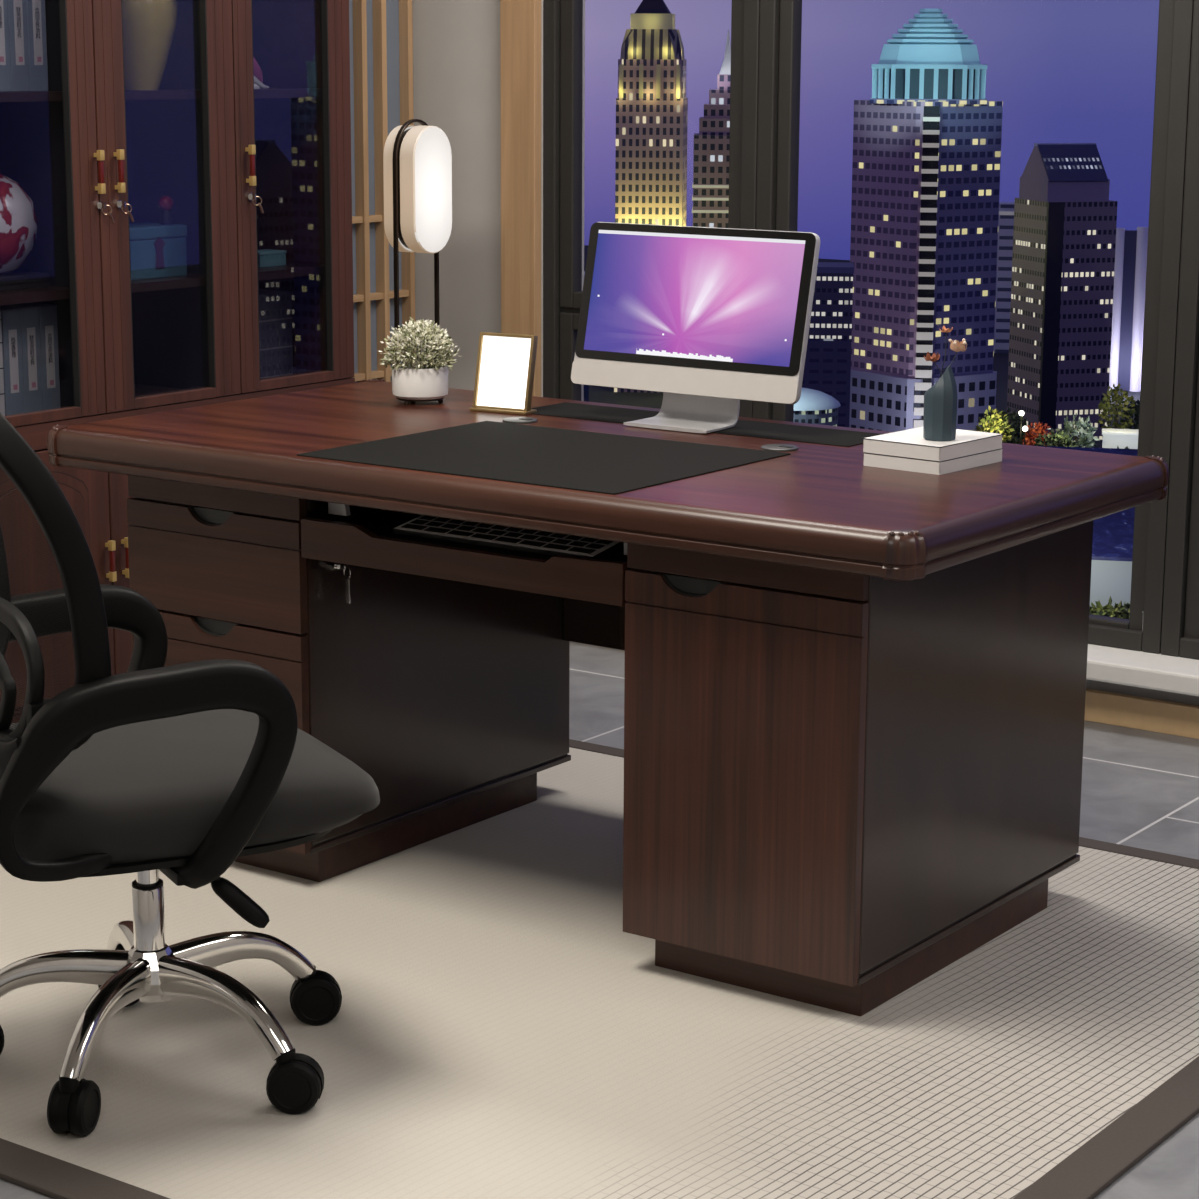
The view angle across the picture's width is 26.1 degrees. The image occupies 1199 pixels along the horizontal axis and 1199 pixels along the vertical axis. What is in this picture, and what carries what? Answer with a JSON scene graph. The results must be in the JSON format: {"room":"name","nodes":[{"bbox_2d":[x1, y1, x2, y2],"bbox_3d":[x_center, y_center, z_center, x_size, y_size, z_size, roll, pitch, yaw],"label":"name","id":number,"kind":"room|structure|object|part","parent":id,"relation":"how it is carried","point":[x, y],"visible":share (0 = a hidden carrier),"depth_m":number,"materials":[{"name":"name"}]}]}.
{"room":"office","nodes":[
{"label":"office","id":0,"kind":"room"},
{"bbox_2d":[412,0,584,400],"bbox_3d":[-0.261,-1.291,6.346,0.410,2.700,0.200,9,15,35],"label":"wall","id":1,"kind":"structure","parent":0,"point":[456,43],"depth_m":6.32,"materials":[{"name":"grey paint"}]},
{"bbox_2d":[500,0,540,396],"bbox_3d":[-0.188,-1.251,6.157,0.103,2.700,0.028,9,15,35],"label":"trim","id":2,"kind":"structure","parent":1,"relation":"attached to","point":[520,20],"depth_m":6.19,"materials":[{"name":"beige wood"}]},
{"bbox_2d":[543,0,759,417],"bbox_3d":[0.126,-1.200,6.031,0.611,2.344,0.082,9,15,35],"label":"window","id":3,"kind":"structure","parent":1,"relation":"in","point":[562,19],"depth_m":6.17,"materials":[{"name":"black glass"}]},
{"bbox_3d":[0.125,-0.383,6.207,0.523,0.584,0.040,9,14,35],"label":"sash","id":4,"kind":"part","parent":3,"relation":"part of","materials":[{"name":"black metal"}]},
{"bbox_3d":[0.131,-1.495,5.974,0.523,1.664,0.040,9,14,35],"label":"sash","id":5,"kind":"part","parent":3,"relation":"part of","materials":[{"name":"black metal"}]},
{"bbox_2d":[1085,688,1198,738],"bbox_3d":[1.957,0.364,4.927,5.200,0.066,0.022,9,15,35],"label":"baseboard","id":6,"kind":"structure","parent":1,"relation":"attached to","point":[1161,716],"depth_m":5.48,"materials":[{"name":"brown wood"}]},
{"bbox_2d":[0,641,1198,1198],"bbox_3d":[0.016,0.900,2.640,5.820,0.060,6.500,9,15,35],"label":"floor","id":7,"kind":"structure","parent":0,"point":[1140,788],"depth_m":5.04,"materials":[{"name":"tile"}]},
{"bbox_2d":[0,0,354,723],"bbox_3d":[-1.032,-0.772,5.316,0.427,2.100,1.152,9,15,35],"label":"bookcase","id":8,"kind":"object","parent":7,"relation":"on","point":[247,170],"visible":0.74,"depth_m":5.34,"materials":[{"name":"brown wood"}]},
{"bbox_2d":[0,312,4,415],"bbox_3d":[-1.257,-0.465,5.076,0.201,0.212,0.044,9,15,35],"label":"ring binder","id":9,"kind":"object","parent":8,"relation":"in","point":[2,401],"visible":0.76,"depth_m":5.04,"materials":[{"name":"grey plastic"}]},
{"bbox_2d":[0,0,10,91],"bbox_3d":[-1.225,-1.090,4.984,0.202,0.214,0.047,9,15,35],"label":"binder","id":10,"kind":"object","parent":8,"relation":"on","point":[5,73],"visible":1,"depth_m":4.94,"materials":[{"name":"grey plastic"}]},
{"bbox_2d":[0,307,24,415],"bbox_3d":[-1.228,-0.474,5.114,0.202,0.214,0.047,9,15,35],"label":"binder","id":11,"kind":"object","parent":8,"relation":"in","point":[11,317],"visible":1,"depth_m":5.05,"materials":[{"name":"grey plastic"}]},
{"bbox_2d":[8,0,29,91],"bbox_3d":[-1.197,-1.098,5.022,0.202,0.214,0.047,9,15,35],"label":"binder","id":12,"kind":"object","parent":8,"relation":"on","point":[17,9],"visible":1,"depth_m":4.97,"materials":[{"name":"grey plastic"}]},
{"bbox_2d":[0,304,42,412],"bbox_3d":[-1.200,-0.482,5.152,0.202,0.214,0.047,9,15,35],"label":"binder","id":13,"kind":"object","parent":8,"relation":"in","point":[30,332],"visible":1,"depth_m":5.09,"materials":[{"name":"grey plastic"}]},
{"bbox_2d":[0,271,50,291],"bbox_3d":[-1.265,-0.620,5.056,0.212,0.028,0.315,9,15,35],"label":"flat box","id":14,"kind":"object","parent":8,"relation":"on","point":[13,280],"visible":1,"depth_m":5.07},
{"bbox_2d":[0,173,37,274],"bbox_3d":[-1.214,-0.752,5.075,0.216,0.222,0.216,9,15,35],"label":"globe","id":15,"kind":"object","parent":14,"relation":"on","point":[18,218],"visible":1,"depth_m":5.03,"materials":[{"name":"red ceramic"}]},
{"bbox_3d":[-1.271,-0.972,4.984,0.355,0.018,0.370,9,14,35],"label":"shelf","id":16,"kind":"part","parent":8,"relation":"part of","materials":[{"name":"brown wood"}]},
{"bbox_3d":[-1.273,-0.598,5.063,0.355,0.018,0.370,9,14,35],"label":"shelf","id":17,"kind":"part","parent":8,"relation":"part of","materials":[{"name":"brown wood"}]},
{"bbox_2d":[26,0,47,90],"bbox_3d":[-1.169,-1.106,5.060,0.202,0.214,0.047,9,15,35],"label":"binder","id":18,"kind":"object","parent":8,"relation":"on","point":[36,15],"visible":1,"depth_m":5.01,"materials":[{"name":"grey plastic"}]},
{"bbox_2d":[15,303,60,409],"bbox_3d":[-1.173,-0.489,5.189,0.202,0.214,0.047,9,15,35],"label":"binder","id":19,"kind":"object","parent":8,"relation":"in","point":[48,328],"visible":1,"depth_m":5.13,"materials":[{"name":"grey plastic"}]},
{"bbox_3d":[-1.096,-0.010,5.046,0.004,0.431,0.256,9,14,35],"label":"arched panel","id":20,"kind":"part","parent":8,"relation":"part of","materials":[{"name":"brown wood"}]},
{"bbox_3d":[-1.099,-0.014,5.048,0.003,0.462,0.280,9,14,35],"label":"panel molding","id":21,"kind":"part","parent":8,"relation":"part of","materials":[{"name":"brown wood"}]},
{"bbox_3d":[-1.099,-1.008,4.849,0.021,1.366,0.387,9,14,35],"label":"glass door","id":22,"kind":"part","parent":8,"relation":"part of","materials":[{"name":"brown wood"}]},
{"bbox_3d":[-1.104,-0.005,5.060,0.020,0.573,0.387,9,14,35],"label":"door","id":23,"kind":"part","parent":8,"relation":"part of","materials":[{"name":"brown wood"}]},
{"bbox_3d":[-0.970,-0.832,5.026,0.008,0.048,0.009,9,14,35],"label":"handle","id":24,"kind":"part","parent":8,"relation":"part of","materials":[{"name":"red wood"}]},
{"bbox_3d":[-0.977,-0.077,5.180,0.008,0.047,0.009,9,14,35],"label":"handle","id":25,"kind":"part","parent":8,"relation":"part of","materials":[{"name":"red wood"}]},
{"bbox_3d":[-0.878,-0.069,5.370,0.020,0.573,0.384,9,14,35],"label":"door","id":26,"kind":"part","parent":8,"relation":"part of","materials":[{"name":"brown wood"}]},
{"bbox_3d":[-0.939,-0.841,5.069,0.008,0.048,0.009,9,14,35],"label":"handle","id":27,"kind":"part","parent":8,"relation":"part of","materials":[{"name":"red wood"}]},
{"bbox_3d":[-0.952,-0.085,5.215,0.008,0.047,0.009,9,14,35],"label":"handle","id":28,"kind":"part","parent":8,"relation":"part of","materials":[{"name":"red wood"}]},
{"bbox_2d":[122,0,177,89],"bbox_3d":[-0.944,-1.192,5.267,0.168,0.300,0.168,9,15,35],"label":"vase","id":29,"kind":"object","parent":8,"relation":"on","point":[149,26],"visible":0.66,"depth_m":5.22,"materials":[{"name":"ceramic"}]},
{"bbox_2d":[129,222,186,279],"bbox_3d":[-0.955,-0.725,5.371,0.115,0.106,0.166,9,15,35],"label":"gift box","id":30,"kind":"object","parent":8,"relation":"on","point":[157,250],"visible":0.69,"depth_m":5.34,"materials":[{"name":"blue cardboard"}]},
{"bbox_3d":[-0.955,-0.764,5.362,0.114,0.025,0.166,9,14,35],"label":"lid","id":31,"kind":"part","parent":30,"relation":"part of","materials":[{"name":"blue cardboard"}]},
{"bbox_2d":[159,196,173,224],"bbox_3d":[-0.904,-0.813,5.390,0.030,0.058,0.031,9,15,35],"label":"figurine","id":32,"kind":"object","parent":30,"relation":"on","point":[166,203],"visible":1,"depth_m":5.38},
{"bbox_3d":[-1.046,-1.036,5.293,0.355,0.018,0.369,9,14,35],"label":"shelf","id":33,"kind":"part","parent":8,"relation":"part of","materials":[{"name":"brown wood"}]},
{"bbox_3d":[-0.872,-1.072,5.159,0.021,1.366,0.384,9,14,35],"label":"glass door","id":34,"kind":"part","parent":8,"relation":"part of","materials":[{"name":"brown wood"}]},
{"bbox_3d":[-1.048,-0.662,5.372,0.355,0.018,0.369,9,14,35],"label":"shelf","id":35,"kind":"part","parent":8,"relation":"part of","materials":[{"name":"brown wood"}]},
{"bbox_3d":[-0.721,-0.902,5.366,0.008,0.048,0.009,9,14,35],"label":"handle","id":36,"kind":"part","parent":8,"relation":"part of","materials":[{"name":"red wood"}]},
{"bbox_2d":[253,57,268,88],"bbox_3d":[-0.752,-1.163,5.574,0.085,0.120,0.040,-9,15,-38],"label":"bird figurine","id":37,"kind":"object","parent":8,"relation":"on","point":[258,77],"visible":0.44,"depth_m":5.58,"materials":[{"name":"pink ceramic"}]},
{"bbox_2d":[258,249,286,267],"bbox_3d":[-0.738,-0.749,5.667,0.062,0.033,0.087,9,15,35],"label":"box","id":38,"kind":"object","parent":8,"relation":"on","point":[266,257],"visible":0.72,"depth_m":5.65,"materials":[{"name":"blue cardboard"}]},
{"bbox_3d":[-0.738,-0.761,5.665,0.062,0.007,0.087,9,14,35],"label":"lid","id":39,"kind":"part","parent":38,"relation":"part of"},
{"bbox_2d":[258,289,292,378],"bbox_3d":[-0.771,-0.593,5.760,0.124,0.186,0.127,9,15,35],"label":"binders","id":40,"kind":"object","parent":8,"relation":"on","point":[275,306],"visible":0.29,"depth_m":5.73,"materials":[{"name":"plastic"}]},
{"bbox_3d":[-0.771,-0.666,5.744,0.124,0.036,0.127,9,14,35],"label":"lid","id":41,"kind":"part","parent":40,"relation":"part of","materials":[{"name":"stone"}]},
{"bbox_3d":[-0.830,-1.097,5.588,0.355,0.018,0.337,9,14,35],"label":"shelf","id":42,"kind":"part","parent":8,"relation":"part of","materials":[{"name":"brown wood"}]},
{"bbox_3d":[-0.832,-0.723,5.667,0.355,0.018,0.337,9,14,35],"label":"shelf","id":43,"kind":"part","parent":8,"relation":"part of","materials":[{"name":"brown wood"}]},
{"bbox_3d":[-0.653,-1.134,5.458,0.021,1.366,0.361,9,14,35],"label":"glass door","id":44,"kind":"part","parent":8,"relation":"part of","materials":[{"name":"brown wood"}]},
{"bbox_2d":[383,119,451,359],"bbox_3d":[-0.418,-0.468,5.940,0.140,1.254,0.240,9,15,35],"label":"floor lamp","id":45,"kind":"object","parent":7,"relation":"on","point":[417,160],"visible":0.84,"depth_m":5.80,"materials":[{"name":"grey"}]},
{"bbox_3d":[-0.435,-0.931,5.857,0.032,0.285,0.136,9,14,35],"label":"lamp shade","id":46,"kind":"part","parent":45,"relation":"part of","materials":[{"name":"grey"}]},
{"bbox_3d":[-0.391,-0.924,5.826,0.044,0.285,0.136,9,14,35],"label":"lamp shade","id":47,"kind":"part","parent":45,"relation":"part of","materials":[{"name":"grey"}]},
{"bbox_2d":[0,739,1198,1198],"bbox_3d":[-0.174,0.547,4.144,2.382,0.009,2.141,9,15,35],"label":"area rug","id":48,"kind":"object","parent":7,"relation":"on","point":[498,1031],"visible":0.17,"depth_m":3.69,"materials":[{"name":"beige carpet"}]},
{"bbox_2d":[0,412,379,1135],"bbox_3d":[-0.633,0.150,3.514,0.637,1.027,0.592,-6,13,-27],"label":"office chair","id":49,"kind":"object","parent":48,"relation":"on","point":[184,771],"visible":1,"depth_m":3.33,"materials":[{"name":"black plastic"}]},
{"bbox_3d":[-0.816,-0.069,3.369,0.210,0.540,0.510,-6,13,-27],"label":"frame","id":50,"kind":"part","parent":49,"relation":"part of","materials":[{"name":"black plastic"}]},
{"bbox_3d":[-0.772,0.537,3.596,0.239,0.102,0.033,0,12,-1],"label":"leg","id":51,"kind":"part","parent":49,"relation":"part of","materials":[{"name":"silver metal"}]},
{"bbox_3d":[-0.802,0.148,3.697,0.393,0.315,0.102,-6,13,-27],"label":"armrest","id":52,"kind":"part","parent":49,"relation":"part of","materials":[{"name":"black plastic"}]},
{"bbox_3d":[-0.663,0.566,3.460,0.033,0.102,0.239,3,12,15],"label":"leg","id":53,"kind":"part","parent":49,"relation":"part of","materials":[{"name":"silver metal"}]},
{"bbox_3d":[-0.678,0.508,3.734,0.033,0.102,0.239,-4,13,-20],"label":"leg","id":54,"kind":"part","parent":49,"relation":"part of","materials":[{"name":"silver metal"}]},
{"bbox_3d":[-0.582,0.236,3.283,0.393,0.315,0.102,-6,13,-27],"label":"armrest","id":55,"kind":"part","parent":49,"relation":"part of","materials":[{"name":"black plastic"}]},
{"bbox_3d":[-0.602,0.238,3.548,0.541,0.112,0.484,-6,13,-27],"label":"seat","id":56,"kind":"part","parent":49,"relation":"part of","materials":[{"name":"black fabric"}]},
{"bbox_3d":[-0.507,0.556,3.513,0.239,0.102,0.033,9,15,36],"label":"leg","id":57,"kind":"part","parent":49,"relation":"part of","materials":[{"name":"silver metal"}]},
{"bbox_3d":[-0.512,0.518,3.692,0.239,0.102,0.033,-10,15,-39],"label":"leg","id":58,"kind":"part","parent":49,"relation":"part of","materials":[{"name":"silver metal"}]},
{"bbox_2d":[47,379,1168,1015],"bbox_3d":[-0.019,0.101,4.416,1.723,0.758,0.893,9,15,35],"label":"executive desk","id":59,"kind":"object","parent":48,"relation":"on","point":[855,693],"visible":0.91,"depth_m":4.01,"materials":[{"name":"brown wood"}]},
{"bbox_3d":[-0.653,-0.139,4.373,0.102,0.027,0.010,9,14,35],"label":"finger pull","id":60,"kind":"part","parent":59,"relation":"part of","materials":[{"name":"black metal"}]},
{"bbox_3d":[-0.654,0.049,4.412,0.102,0.027,0.010,9,14,35],"label":"finger pull","id":61,"kind":"part","parent":59,"relation":"part of","materials":[{"name":"black metal"}]},
{"bbox_3d":[-0.652,-0.060,4.385,0.399,0.187,0.017,9,14,35],"label":"drawer","id":62,"kind":"part","parent":59,"relation":"part of","materials":[{"name":"brown wood"}]},
{"bbox_3d":[-0.653,0.128,4.425,0.399,0.186,0.017,9,14,35],"label":"drawer","id":63,"kind":"part","parent":59,"relation":"part of","materials":[{"name":"brown wood"}]},
{"bbox_3d":[-0.654,0.315,4.464,0.399,0.184,0.017,9,14,35],"label":"drawer","id":64,"kind":"part","parent":59,"relation":"part of","materials":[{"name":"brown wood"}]},
{"bbox_2d":[379,317,460,404],"bbox_3d":[-0.332,-0.445,4.808,0.150,0.160,0.147,9,15,35],"label":"potted plant","id":65,"kind":"object","parent":59,"relation":"on","point":[414,381],"visible":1,"depth_m":4.77,"materials":[{"name":"green plant"}]},
{"bbox_3d":[-0.335,-0.407,4.814,0.105,0.058,0.105,9,14,35],"label":"pot","id":66,"kind":"part","parent":65,"relation":"part of","materials":[{"name":"white ceramic"}]},
{"bbox_2d":[301,502,631,605],"bbox_3d":[-0.116,-0.114,4.210,0.656,0.110,0.380,9,14,35],"label":"keyboard tray","id":67,"kind":"object","parent":59,"relation":"on","point":[330,532],"depth_m":4.08,"materials":[{"name":"brown wood"}]},
{"bbox_2d":[470,332,537,414],"bbox_3d":[-0.173,-0.411,4.689,0.120,0.141,0.048,7,14,29],"label":"picture frame","id":68,"kind":"object","parent":59,"relation":"on","point":[505,368],"visible":1,"depth_m":4.69,"materials":[{"name":"white paper"}]},
{"bbox_2d":[393,515,623,558],"bbox_3d":[-0.135,-0.107,4.125,0.400,0.029,0.132,9,15,35],"label":"keyboard","id":69,"kind":"object","parent":59,"relation":"on","point":[467,532],"visible":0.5,"depth_m":4.09,"materials":[{"name":"black plastic"}]},
{"bbox_3d":[0.203,-0.072,4.678,0.652,0.385,0.018,9,14,35],"label":"modesty panel","id":70,"kind":"part","parent":59,"relation":"part of","materials":[{"name":"brown wood"}]},
{"bbox_3d":[0.139,-0.018,3.819,0.102,0.027,0.010,9,14,35],"label":"finger pull","id":71,"kind":"part","parent":59,"relation":"part of","materials":[{"name":"black plastic"}]},
{"bbox_2d":[571,222,819,432],"bbox_3d":[0.149,-0.472,4.490,0.472,0.343,0.123,9,15,35],"label":"computer monitor","id":72,"kind":"object","parent":59,"relation":"on","point":[710,319],"visible":1,"depth_m":4.49,"materials":[{"name":"metal"}]},
{"bbox_3d":[0.208,0.259,3.822,0.409,0.569,0.017,9,14,35],"label":"door","id":73,"kind":"part","parent":59,"relation":"part of","materials":[{"name":"brown wood"}]},
{"bbox_2d":[864,448,1002,474],"bbox_3d":[0.533,-0.228,4.126,0.143,0.022,0.187,10,15,39],"label":"book","id":74,"kind":"object","parent":59,"relation":"on","point":[992,456],"visible":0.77,"depth_m":4.06,"materials":[{"name":"white paper"}]},
{"bbox_2d":[863,427,1002,460],"bbox_3d":[0.533,-0.250,4.121,0.143,0.022,0.187,10,15,39],"label":"book","id":75,"kind":"object","parent":74,"relation":"on","point":[910,443],"visible":0.84,"depth_m":4.07,"materials":[{"name":"white paper"}]},
{"bbox_2d":[923,365,957,440],"bbox_3d":[0.538,-0.311,4.070,0.053,0.118,0.050,4,12,15],"label":"vase","id":76,"kind":"object","parent":75,"relation":"on","point":[940,400],"visible":1,"depth_m":4.05,"materials":[{"name":"teal ceramic"}]},
{"bbox_2d":[924,352,940,376],"bbox_3d":[0.522,-0.356,4.060,0.026,0.066,0.024,9,15,35],"label":"dried flower","id":77,"kind":"object","parent":76,"relation":"in","point":[934,357],"visible":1,"depth_m":4.05,"materials":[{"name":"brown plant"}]},
{"bbox_2d":[939,326,952,375],"bbox_3d":[0.543,-0.376,4.057,0.020,0.107,0.020,-9,15,-36],"label":"dried flower","id":78,"kind":"object","parent":76,"relation":"in","point":[944,329],"visible":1,"depth_m":4.05,"materials":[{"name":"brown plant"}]},
{"bbox_2d":[942,338,966,374],"bbox_3d":[0.558,-0.365,4.052,0.035,0.088,0.028,-4,13,-19],"label":"dried flower","id":79,"kind":"object","parent":76,"relation":"in","point":[955,346],"visible":1,"depth_m":4.04,"materials":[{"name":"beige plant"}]},
{"bbox_2d":[1086,679,1198,705],"bbox_3d":[2.017,0.320,5.013,5.210,0.118,0.200,9,15,35],"label":"wall","id":80,"kind":"structure","parent":0,"point":[1090,684],"depth_m":5.49,"materials":[{"name":"grey paint"}]},
{"bbox_2d":[753,0,1193,653],"bbox_3d":[0.797,-1.100,5.568,1.031,2.344,0.070,9,15,35],"label":"window","id":81,"kind":"structure","parent":80,"relation":"in","point":[780,27],"depth_m":5.45,"materials":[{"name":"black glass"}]},
{"bbox_2d":[1086,644,1198,695],"bbox_3d":[1.952,0.267,4.899,5.200,0.043,0.180,9,15,35],"label":"window sill","id":82,"kind":"structure","parent":80,"relation":"on","point":[1141,669],"depth_m":5.40,"materials":[{"name":"white stone"}]},
{"bbox_2d":[1161,0,1198,659],"bbox_3d":[1.637,-0.972,4.980,1.032,2.344,0.070,9,15,35],"label":"window","id":83,"kind":"structure","parent":80,"relation":"in","point":[1180,617],"depth_m":5.38,"materials":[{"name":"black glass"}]},
{"bbox_3d":[1.637,-0.961,4.982,0.944,2.285,0.040,9,14,35],"label":"sash","id":84,"kind":"part","parent":83,"relation":"part of","materials":[{"name":"black metal"}]},
{"label":"outside","id":85,"kind":"structure","parent":0,"visible":0},
{"bbox_2d":[584,245,1139,428],"bbox_3d":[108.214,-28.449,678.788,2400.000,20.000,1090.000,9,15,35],"label":"ground","id":86,"kind":"structure","parent":85,"point":[599,394],"depth_m":791.00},
{"bbox_2d":[584,271,588,401],"bbox_3d":[-8.293,-50.801,603.957,11.500,53.400,12.000,0,12,-1],"label":"block","id":87,"kind":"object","parent":86,"relation":"on","point":[586,387],"visible":0.03,"depth_m":598.54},
{"bbox_2d":[614,0,687,392],"bbox_3d":[15.934,-125.743,792.899,20.400,122.500,20.800,1,12,5],"label":"tower","id":88,"kind":"structure","parent":86,"relation":"on","point":[652,102],"depth_m":779.31,"materials":[{"name":"stone"}]},
{"bbox_2d":[692,29,730,227],"bbox_3d":[41.248,-129.867,843.461,21.800,110.000,21.800,1,12,3],"label":"spired tower","id":89,"kind":"structure","parent":86,"relation":"on","point":[710,185],"depth_m":831.39,"materials":[{"name":"grey concrete"}]},
{"bbox_2d":[793,388,840,425],"bbox_3d":[32.802,-12.464,438.310,15.200,47.000,15.200,1,12,5],"label":"domed building","id":90,"kind":"structure","parent":86,"relation":"on","point":[813,406],"depth_m":428.59,"materials":[{"name":"glass"}]},
{"bbox_2d":[802,262,853,426],"bbox_3d":[48.235,-51.031,603.991,21.000,54.400,14.400,1,12,5],"label":"office block","id":91,"kind":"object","parent":86,"relation":"on","point":[827,368],"visible":0.31,"depth_m":594.61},
{"bbox_2d":[849,9,1002,431],"bbox_3d":[81.274,-89.914,646.868,38.610,113.170,38.805,2,12,7],"label":"crowned tower","id":92,"kind":"structure","parent":86,"relation":"on","point":[926,163],"depth_m":635.12,"materials":[{"name":"glass"}]},
{"bbox_3d":[81.499,-131.733,638.167,28.000,1.000,28.000,2,12,7],"label":"cornice","id":93,"kind":"part","parent":92,"relation":"part of","materials":[{"name":"teal stone"}]},
{"bbox_2d":[994,202,1014,352],"bbox_3d":[139.404,-113.330,908.087,18.800,52.000,12.200,2,12,9],"label":"slab tower","id":94,"kind":"structure","parent":86,"relation":"on","point":[1006,209],"depth_m":901.81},
{"bbox_2d":[1007,143,1117,439],"bbox_3d":[125.197,-83.410,699.509,20.100,79.200,21.100,-3,12,-16],"label":"tower","id":95,"kind":"structure","parent":86,"relation":"on","point":[1064,231],"depth_m":691.10,"materials":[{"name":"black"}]},
{"bbox_2d":[1109,227,1147,391],"bbox_3d":[165.342,-90.027,801.169,13.600,50.685,4.750,3,12,11],"label":"tower","id":96,"kind":"structure","parent":86,"relation":"on","point":[1131,245],"depth_m":799.74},
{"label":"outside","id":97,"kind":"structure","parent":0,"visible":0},
{"bbox_2d":[973,429,1102,447],"bbox_3d":[70.490,-8.908,372.543,72.000,17.500,72.000,9,15,35],"label":"terrace","id":98,"kind":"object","parent":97,"point":[1098,442],"depth_m":405.58,"materials":[{"name":"red plant"}]},
{"bbox_2d":[974,406,1014,442],"bbox_3d":[57.501,-23.778,377.818,6.065,9.317,6.538,9,15,35],"label":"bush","id":99,"kind":"object","parent":98,"relation":"on","point":[1000,427],"visible":0.56,"depth_m":376.76,"materials":[{"name":"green plant"}]},
{"bbox_2d":[989,407,1031,444],"bbox_3d":[61.139,-24.581,384.309,6.570,8.257,6.489,9,15,35],"label":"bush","id":100,"kind":"object","parent":98,"relation":"on","point":[1014,417],"visible":0.48,"depth_m":383.06,"materials":[{"name":"green plant"}]},
{"bbox_2d":[1019,410,1023,443],"bbox_3d":[59.521,-21.646,365.309,0.800,10.300,0.800,9,15,35],"label":"globe lamp","id":101,"kind":"object","parent":98,"relation":"on","point":[1021,413],"visible":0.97,"depth_m":364.36,"materials":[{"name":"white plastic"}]},
{"bbox_2d":[1022,426,1027,444],"bbox_3d":[60.093,-20.543,365.422,0.800,8.100,0.800,9,15,35],"label":"globe lamp","id":102,"kind":"object","parent":98,"relation":"on","point":[1025,428],"visible":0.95,"depth_m":364.45,"materials":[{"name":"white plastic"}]},
{"bbox_2d":[1022,422,1050,445],"bbox_3d":[64.501,-22.931,380.635,4.466,6.567,4.518,9,15,35],"label":"tree","id":103,"kind":"object","parent":98,"relation":"on","point":[1031,440],"visible":0.48,"depth_m":379.99,"materials":[{"name":"red plant"}]},
{"bbox_2d":[1034,429,1081,446],"bbox_3d":[66.050,-21.385,373.452,6.876,6.536,7.293,9,15,35],"label":"bush","id":104,"kind":"object","parent":98,"relation":"on","point":[1050,439],"visible":0.45,"depth_m":372.28,"materials":[{"name":"green plant"}]},
{"bbox_2d":[1056,413,1098,447],"bbox_3d":[70.317,-23.564,380.297,6.341,8.012,6.580,9,15,35],"label":"tree","id":105,"kind":"object","parent":98,"relation":"on","point":[1081,424],"visible":0.52,"depth_m":379.25,"materials":[{"name":"green plant"}]},
{"bbox_2d":[1096,384,1136,428],"bbox_3d":[78.466,-27.529,392.395,5.918,10.862,5.900,9,15,35],"label":"tree","id":106,"kind":"object","parent":98,"relation":"on","point":[1118,407],"visible":0.89,"depth_m":391.48,"materials":[{"name":"green plant"}]},
{"bbox_2d":[1102,428,1138,448],"bbox_3d":[77.399,-22.571,383.130,5.800,4.950,4.200,3,12,11],"label":"planter","id":107,"kind":"object","parent":98,"relation":"on","point":[1112,438],"visible":0.5,"depth_m":381.01,"materials":[{"name":"white concrete"}]},
{"bbox_2d":[1121,399,1139,428],"bbox_3d":[83.440,-27.464,400.647,5.373,7.389,5.556,9,15,35],"label":"tree","id":108,"kind":"object","parent":98,"relation":"on","point":[1137,405],"visible":0.27,"depth_m":400.08,"materials":[{"name":"green plant"}]},
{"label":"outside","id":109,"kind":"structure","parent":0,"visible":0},
{"bbox_3d":[41.577,22.443,216.788,50.000,10.000,44.000,9,15,35],"label":"yard","id":110,"kind":"structure","parent":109,"visible":0},
{"bbox_2d":[1041,446,1137,609],"bbox_3d":[42.350,1.345,222.368,19.000,29.000,17.500,3,12,11],"label":"house","id":111,"kind":"structure","parent":110,"relation":"on","point":[1112,545],"depth_m":213.73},
{"bbox_2d":[1089,596,1129,618],"bbox_3d":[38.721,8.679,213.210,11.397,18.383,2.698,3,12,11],"label":"clipped hedge","id":112,"kind":"object","parent":110,"relation":"on","point":[1118,611],"visible":0.11,"depth_m":210.62,"materials":[{"name":"green plant"}]},
{"bbox_3d":[-2.273,-0.813,4.023,0.100,2.700,6.400,9,15,35],"label":"wall","id":113,"kind":"structure","parent":0,"visible":0},
{"bbox_2d":[349,0,415,382],"bbox_3d":[-0.662,-1.242,6.101,0.039,2.660,0.646,9,15,35],"label":"lattice screen","id":114,"kind":"object","parent":113,"relation":"attached to","point":[380,31],"visible":0.09,"depth_m":6.31,"materials":[{"name":"beige wood"}]}
]}

